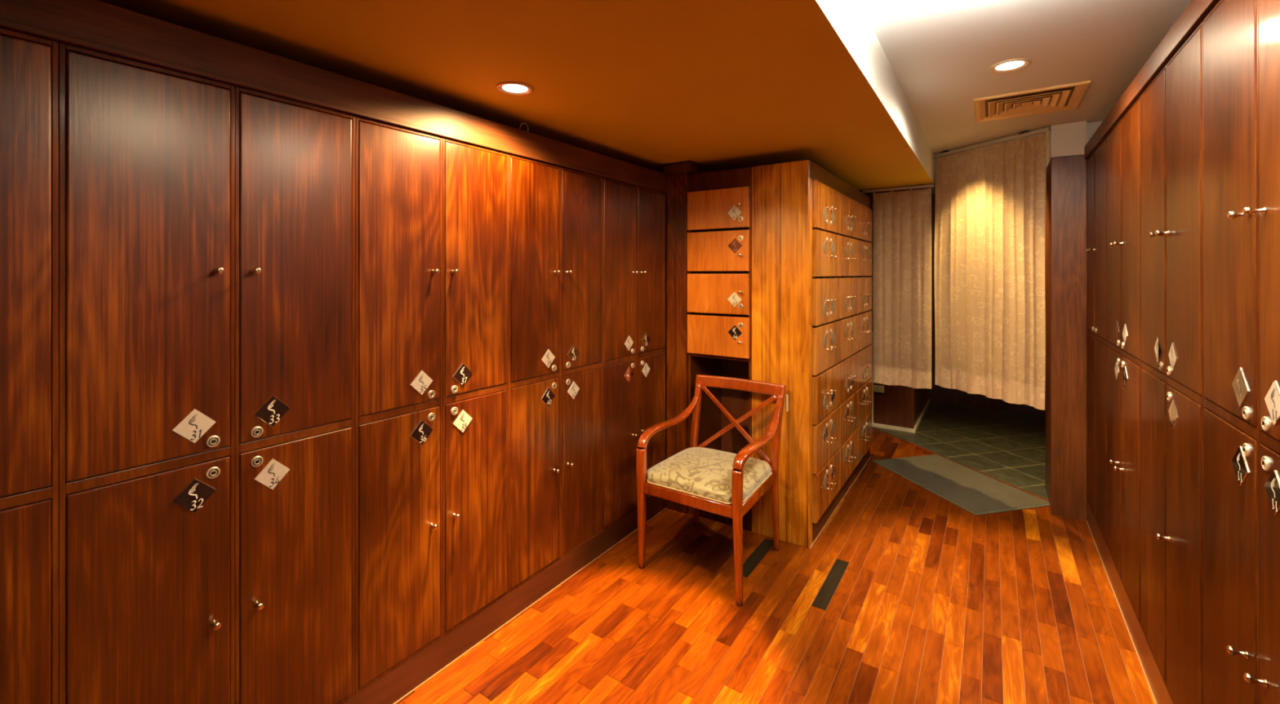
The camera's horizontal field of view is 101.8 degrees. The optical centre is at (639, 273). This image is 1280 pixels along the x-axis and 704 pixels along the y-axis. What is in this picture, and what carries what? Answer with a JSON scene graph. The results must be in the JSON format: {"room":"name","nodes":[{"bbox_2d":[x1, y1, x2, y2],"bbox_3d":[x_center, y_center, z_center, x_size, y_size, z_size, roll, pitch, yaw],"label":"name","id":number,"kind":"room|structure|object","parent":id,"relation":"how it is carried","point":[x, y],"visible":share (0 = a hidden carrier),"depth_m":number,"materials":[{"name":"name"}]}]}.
{"room":"changing room","nodes":[
{"label":"changing room","id":0,"kind":"room"},
{"bbox_2d":[97,0,933,190],"bbox_3d":[-0.251,-0.785,1.957,1.890,0.220,5.960,0,0,34],"label":"ceiling","id":1,"kind":"structure","parent":0,"point":[713,85],"depth_m":1.71,"materials":[{"name":"paint"}]},
{"bbox_2d":[496,81,533,95],"bbox_3d":[-0.454,-0.672,1.889,0.132,0.006,0.132,0,0,34],"label":"recessed light","id":2,"kind":"object","parent":1,"relation":"in","point":[513,88],"visible":1,"depth_m":1.89,"materials":[{"name":"white metal"}]},
{"bbox_2d":[502,84,527,93],"bbox_3d":[-0.454,-0.674,1.889,0.090,0.001,0.090,0,0,34],"label":"diffuser","id":3,"kind":"object","parent":2,"relation":"attached to","point":[506,88],"depth_m":1.89,"materials":[{"name":"white glass"}]},
{"bbox_2d":[862,184,933,192],"bbox_3d":[1.990,-0.662,4.029,0.498,0.026,0.028,0,0,34],"label":"rail","id":4,"kind":"object","parent":1,"relation":"attached to","point":[918,186],"visible":0.98,"depth_m":4.01,"materials":[{"name":"metal"}]},
{"bbox_2d":[872,187,931,389],"bbox_3d":[2.010,0.111,4.001,0.407,1.517,0.038,0,0,34],"label":"curtain","id":5,"kind":"object","parent":4,"relation":"hanging from","point":[901,220],"visible":1,"depth_m":4.00,"materials":[{"name":"beige fabric"}]},
{"bbox_2d":[666,192,666,447],"bbox_3d":[-0.419,0.150,3.484,0.100,2.600,8.500,0,0,34],"label":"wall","id":6,"kind":"structure","parent":0,"point":[666,193],"depth_m":4.34,"materials":[{"name":"brown wood"}]},
{"bbox_2d":[0,0,667,192],"bbox_3d":[-0.837,-0.558,2.173,0.513,0.112,2.844,0,0,34],"label":"crown molding","id":7,"kind":"structure","parent":6,"relation":"attached to","point":[95,25],"depth_m":1.44,"materials":[{"name":"brown wood"}]},
{"bbox_2d":[395,402,1155,703],"bbox_3d":[2.328,1.474,2.239,6.280,0.053,10.214,0,0,34],"label":"floor","id":8,"kind":"structure","parent":0,"point":[906,595],"depth_m":2.22,"materials":[{"name":"brown wood"}]},
{"bbox_2d":[0,27,58,703],"bbox_3d":[-1.536,0.417,1.123,0.532,1.834,0.315,0,0,34],"label":"locker","id":9,"kind":"object","parent":8,"relation":"on","point":[29,64],"visible":1,"depth_m":1.08,"materials":[{"name":"brown wood"}]},
{"bbox_2d":[58,42,235,703],"bbox_3d":[-1.359,0.417,1.384,0.532,1.834,0.315,0,0,34],"label":"locker","id":10,"kind":"object","parent":8,"relation":"on","point":[147,152],"visible":0.97,"depth_m":1.23,"materials":[{"name":"brown wood"}]},
{"bbox_2d":[235,86,355,703],"bbox_3d":[-1.182,0.417,1.645,0.532,1.834,0.315,0,0,34],"label":"locker","id":11,"kind":"object","parent":8,"relation":"on","point":[295,161],"visible":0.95,"depth_m":1.50,"materials":[{"name":"brown wood"}]},
{"bbox_2d":[355,115,442,695],"bbox_3d":[-1.006,0.417,1.906,0.532,1.834,0.315,0,0,34],"label":"locker","id":12,"kind":"object","parent":8,"relation":"on","point":[398,171],"visible":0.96,"depth_m":1.76,"materials":[{"name":"brown wood"}]},
{"bbox_2d":[442,137,508,637],"bbox_3d":[-0.829,0.417,2.168,0.532,1.834,0.315,0,0,34],"label":"locker","id":13,"kind":"object","parent":8,"relation":"on","point":[475,179],"visible":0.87,"depth_m":2.02,"materials":[{"name":"brown wood"}]},
{"bbox_2d":[342,497,666,703],"bbox_3d":[-0.643,1.392,2.042,0.020,0.116,2.844,0,0,34],"label":"baseboard","id":14,"kind":"structure","parent":8,"relation":"on","point":[397,684],"depth_m":2.09,"materials":[{"name":"brown wood"}]},
{"bbox_2d":[393,508,666,703],"bbox_3d":[-0.633,1.448,2.036,0.004,0.003,2.844,0,0,34],"label":"trim","id":15,"kind":"structure","parent":8,"relation":"on","point":[665,508],"depth_m":2.15,"materials":[{"name":"brown wood"}]},
{"bbox_2d":[508,154,560,593],"bbox_3d":[-0.652,0.417,2.429,0.532,1.834,0.315,0,0,34],"label":"locker","id":16,"kind":"object","parent":8,"relation":"on","point":[534,186],"visible":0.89,"depth_m":2.28,"materials":[{"name":"brown wood"}]},
{"bbox_2d":[560,167,602,559],"bbox_3d":[-0.475,0.417,2.690,0.532,1.834,0.315,0,0,34],"label":"locker","id":17,"kind":"object","parent":8,"relation":"on","point":[581,193],"visible":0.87,"depth_m":2.54,"materials":[{"name":"brown wood"}]},
{"bbox_2d":[602,177,638,531],"bbox_3d":[-0.298,0.417,2.951,0.532,1.834,0.315,0,0,34],"label":"locker","id":18,"kind":"object","parent":8,"relation":"on","point":[620,272],"visible":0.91,"depth_m":2.79,"materials":[{"name":"brown wood"}]},
{"bbox_2d":[636,186,666,508],"bbox_3d":[-0.121,0.417,3.213,0.532,1.834,0.315,0,0,34],"label":"locker","id":19,"kind":"object","parent":8,"relation":"on","point":[651,203],"visible":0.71,"depth_m":3.08,"materials":[{"name":"brown wood"}]},
{"bbox_2d":[663,161,698,514],"bbox_3d":[0.250,0.393,3.177,0.189,2.115,0.098,0,0,34],"label":"wooden post","id":20,"kind":"object","parent":8,"relation":"on","point":[677,174],"visible":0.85,"depth_m":3.17,"materials":[{"name":"brown wood"}]},
{"bbox_2d":[635,374,786,608],"bbox_3d":[0.386,1.019,2.660,0.582,0.865,0.649,0,0,34],"label":"armchair","id":21,"kind":"object","parent":8,"relation":"on","point":[697,477],"visible":1,"depth_m":2.54,"materials":[{"name":"brown wood"}]},
{"bbox_2d":[687,167,751,531],"bbox_3d":[0.571,0.425,3.199,0.402,2.050,0.502,0,0,34],"label":"tall cabinet","id":22,"kind":"object","parent":8,"relation":"on","point":[719,203],"visible":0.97,"depth_m":3.04,"materials":[{"name":"brown wood"}]},
{"bbox_2d":[751,160,871,549],"bbox_3d":[1.246,0.424,3.502,0.370,2.051,1.664,0,0,34],"label":"cabinet","id":23,"kind":"object","parent":8,"relation":"on","point":[811,229],"depth_m":2.88,"materials":[{"name":"brown wood"}]},
{"bbox_2d":[872,454,1049,515],"bbox_3d":[2.197,1.445,3.637,0.600,0.009,0.930,0,0,-14],"label":"door mat","id":24,"kind":"object","parent":8,"relation":"on","point":[973,491],"visible":0.94,"depth_m":3.53,"materials":[{"name":"grey fabric"}]},
{"bbox_2d":[900,440,1048,502],"bbox_3d":[2.450,1.452,3.858,0.025,0.016,1.380,0,0,-14],"label":"trim","id":25,"kind":"structure","parent":8,"relation":"on","point":[904,441],"depth_m":3.85,"materials":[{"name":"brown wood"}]},
{"bbox_2d":[1050,154,1086,521],"bbox_3d":[2.561,0.375,3.111,0.164,2.150,0.053,0,0,34],"label":"wooden post","id":26,"kind":"object","parent":8,"relation":"on","point":[1068,173],"visible":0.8,"depth_m":3.09,"materials":[{"name":"brown wood"}]},
{"bbox_2d":[1085,149,1095,518],"bbox_3d":[2.725,0.325,2.789,0.532,1.990,0.293,0,0,34],"label":"locker","id":27,"kind":"object","parent":8,"relation":"on","point":[1091,163],"visible":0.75,"depth_m":2.90,"materials":[{"name":"brown wood"}]},
{"bbox_2d":[1088,136,1106,546],"bbox_3d":[2.546,0.325,2.524,0.532,1.990,0.344,0,0,34],"label":"locker","id":28,"kind":"object","parent":8,"relation":"on","point":[1100,330],"visible":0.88,"depth_m":2.62,"materials":[{"name":"brown wood"}]},
{"bbox_2d":[1106,118,1121,580],"bbox_3d":[2.353,0.325,2.238,0.532,1.990,0.344,0,0,34],"label":"locker","id":29,"kind":"object","parent":8,"relation":"on","point":[1114,136],"visible":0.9,"depth_m":2.36,"materials":[{"name":"brown wood"}]},
{"bbox_2d":[1113,94,1141,626],"bbox_3d":[2.159,0.325,1.953,0.532,1.990,0.344,0,0,34],"label":"locker","id":30,"kind":"object","parent":8,"relation":"on","point":[1131,243],"visible":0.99,"depth_m":2.06,"materials":[{"name":"brown wood"}]},
{"bbox_2d":[1141,64,1166,687],"bbox_3d":[1.966,0.325,1.667,0.532,1.990,0.344,0,0,34],"label":"locker","id":31,"kind":"object","parent":8,"relation":"on","point":[1153,98],"visible":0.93,"depth_m":1.78,"materials":[{"name":"brown wood"}]},
{"bbox_2d":[1155,19,1203,703],"bbox_3d":[1.773,0.325,1.381,0.532,1.990,0.344,0,0,34],"label":"locker","id":32,"kind":"object","parent":8,"relation":"on","point":[1184,69],"visible":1,"depth_m":1.49,"materials":[{"name":"brown wood"}]},
{"bbox_2d":[1203,0,1258,703],"bbox_3d":[1.579,0.325,1.095,0.532,1.990,0.344,0,0,34],"label":"locker","id":33,"kind":"object","parent":8,"relation":"on","point":[1231,28],"visible":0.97,"depth_m":1.21,"materials":[{"name":"brown wood"}]},
{"bbox_2d":[1242,0,1279,703],"bbox_3d":[1.386,0.325,0.810,0.532,1.990,0.344,0,0,34],"label":"locker","id":34,"kind":"object","parent":8,"relation":"on","point":[1268,211],"visible":1,"depth_m":1.03,"materials":[{"name":"brown wood"}]},
{"bbox_2d":[858,185,928,429],"bbox_3d":[2.193,0.278,5.773,1.660,2.345,1.380,0,0,34],"label":"wall","id":35,"kind":"structure","parent":0,"point":[903,406],"depth_m":4.85,"materials":[{"name":"brown wood"}]},
{"bbox_2d":[872,385,884,393],"bbox_3d":[2.244,1.085,4.894,0.096,0.064,0.018,0,0,34],"label":"wall socket","id":36,"kind":"object","parent":35,"relation":"attached to","point":[876,388],"visible":1,"depth_m":4.89,"materials":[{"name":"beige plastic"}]},
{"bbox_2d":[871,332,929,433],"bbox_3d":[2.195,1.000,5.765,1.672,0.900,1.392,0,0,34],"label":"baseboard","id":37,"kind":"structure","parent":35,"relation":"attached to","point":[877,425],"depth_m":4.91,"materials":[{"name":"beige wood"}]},
{"bbox_2d":[928,194,1044,415],"bbox_3d":[3.266,0.150,5.940,3.250,2.600,0.100,0,0,34],"label":"wall","id":38,"kind":"structure","parent":0,"point":[938,394],"depth_m":5.76,"materials":[{"name":"brown wood"}]},
{"bbox_2d":[858,0,1191,194],"bbox_3d":[0.940,-0.945,2.503,3.250,0.100,8.200,0,0,34],"label":"ceiling","id":39,"kind":"structure","parent":0,"point":[940,54],"depth_m":2.07,"materials":[{"name":"white paint"}]},
{"bbox_2d":[933,127,1050,158],"bbox_3d":[2.324,-0.878,3.507,0.028,0.034,0.810,0,0,-20],"label":"rail","id":40,"kind":"object","parent":39,"relation":"attached to","point":[1026,133],"visible":0.94,"depth_m":3.42,"materials":[{"name":"metal"}]},
{"bbox_2d":[934,132,1046,410],"bbox_3d":[2.309,-0.017,3.499,0.051,1.686,0.760,0,0,-21],"label":"curtain","id":41,"kind":"object","parent":40,"relation":"hanging from","point":[990,212],"visible":1,"depth_m":3.43,"materials":[{"name":"beige fabric"}]},
{"bbox_2d":[988,57,1031,73],"bbox_3d":[1.586,-0.892,2.231,0.150,0.006,0.150,0,0,34],"label":"recessed light","id":42,"kind":"object","parent":39,"relation":"in","point":[1013,64],"visible":1,"depth_m":2.23,"materials":[{"name":"white metal"}]},
{"bbox_2d":[995,61,1024,70],"bbox_3d":[1.586,-0.894,2.231,0.102,0.001,0.102,0,0,34],"label":"diffuser","id":43,"kind":"object","parent":42,"relation":"attached to","point":[1011,65],"depth_m":2.23,"materials":[{"name":"white glass"}]},
{"bbox_2d":[973,80,1090,122],"bbox_3d":[2.022,-0.888,2.720,0.456,0.014,0.456,0,0,34],"label":"ceiling vent","id":44,"kind":"object","parent":39,"relation":"in","point":[1066,96],"visible":1,"depth_m":2.69,"materials":[{"name":"metal"}]},
{"bbox_2d":[1046,120,1102,518],"bbox_3d":[2.901,0.278,3.130,0.705,2.345,0.463,0,0,34],"label":"wall","id":45,"kind":"structure","parent":0,"point":[1066,140],"depth_m":3.09,"materials":[{"name":"beige paint"}]},
{"bbox_2d":[1044,160,1050,508],"bbox_3d":[2.691,0.374,3.308,0.152,2.152,0.405,0,0,34],"label":"trim","id":46,"kind":"structure","parent":45,"relation":"attached to","point":[1047,227],"depth_m":3.36,"materials":[{"name":"brown wood"}]},
{"bbox_2d":[1085,520,1156,703],"bbox_3d":[1.868,1.448,1.942,0.004,0.003,2.760,0,0,34],"label":"trim","id":47,"kind":"structure","parent":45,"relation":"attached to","point":[1086,521],"depth_m":2.14,"materials":[{"name":"brown wood"}]},
{"bbox_2d":[1084,0,1218,159],"bbox_3d":[2.057,-0.708,1.783,0.512,0.074,2.709,0,0,34],"label":"crown molding","id":48,"kind":"structure","parent":45,"relation":"attached to","point":[1196,11],"depth_m":1.72,"materials":[{"name":"brown wood"}]},
{"bbox_2d":[1087,501,1173,703],"bbox_3d":[1.863,1.385,1.914,0.020,0.129,2.709,0,0,34],"label":"baseboard","id":49,"kind":"structure","parent":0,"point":[1162,696],"depth_m":2.07,"materials":[{"name":"brown wood"}]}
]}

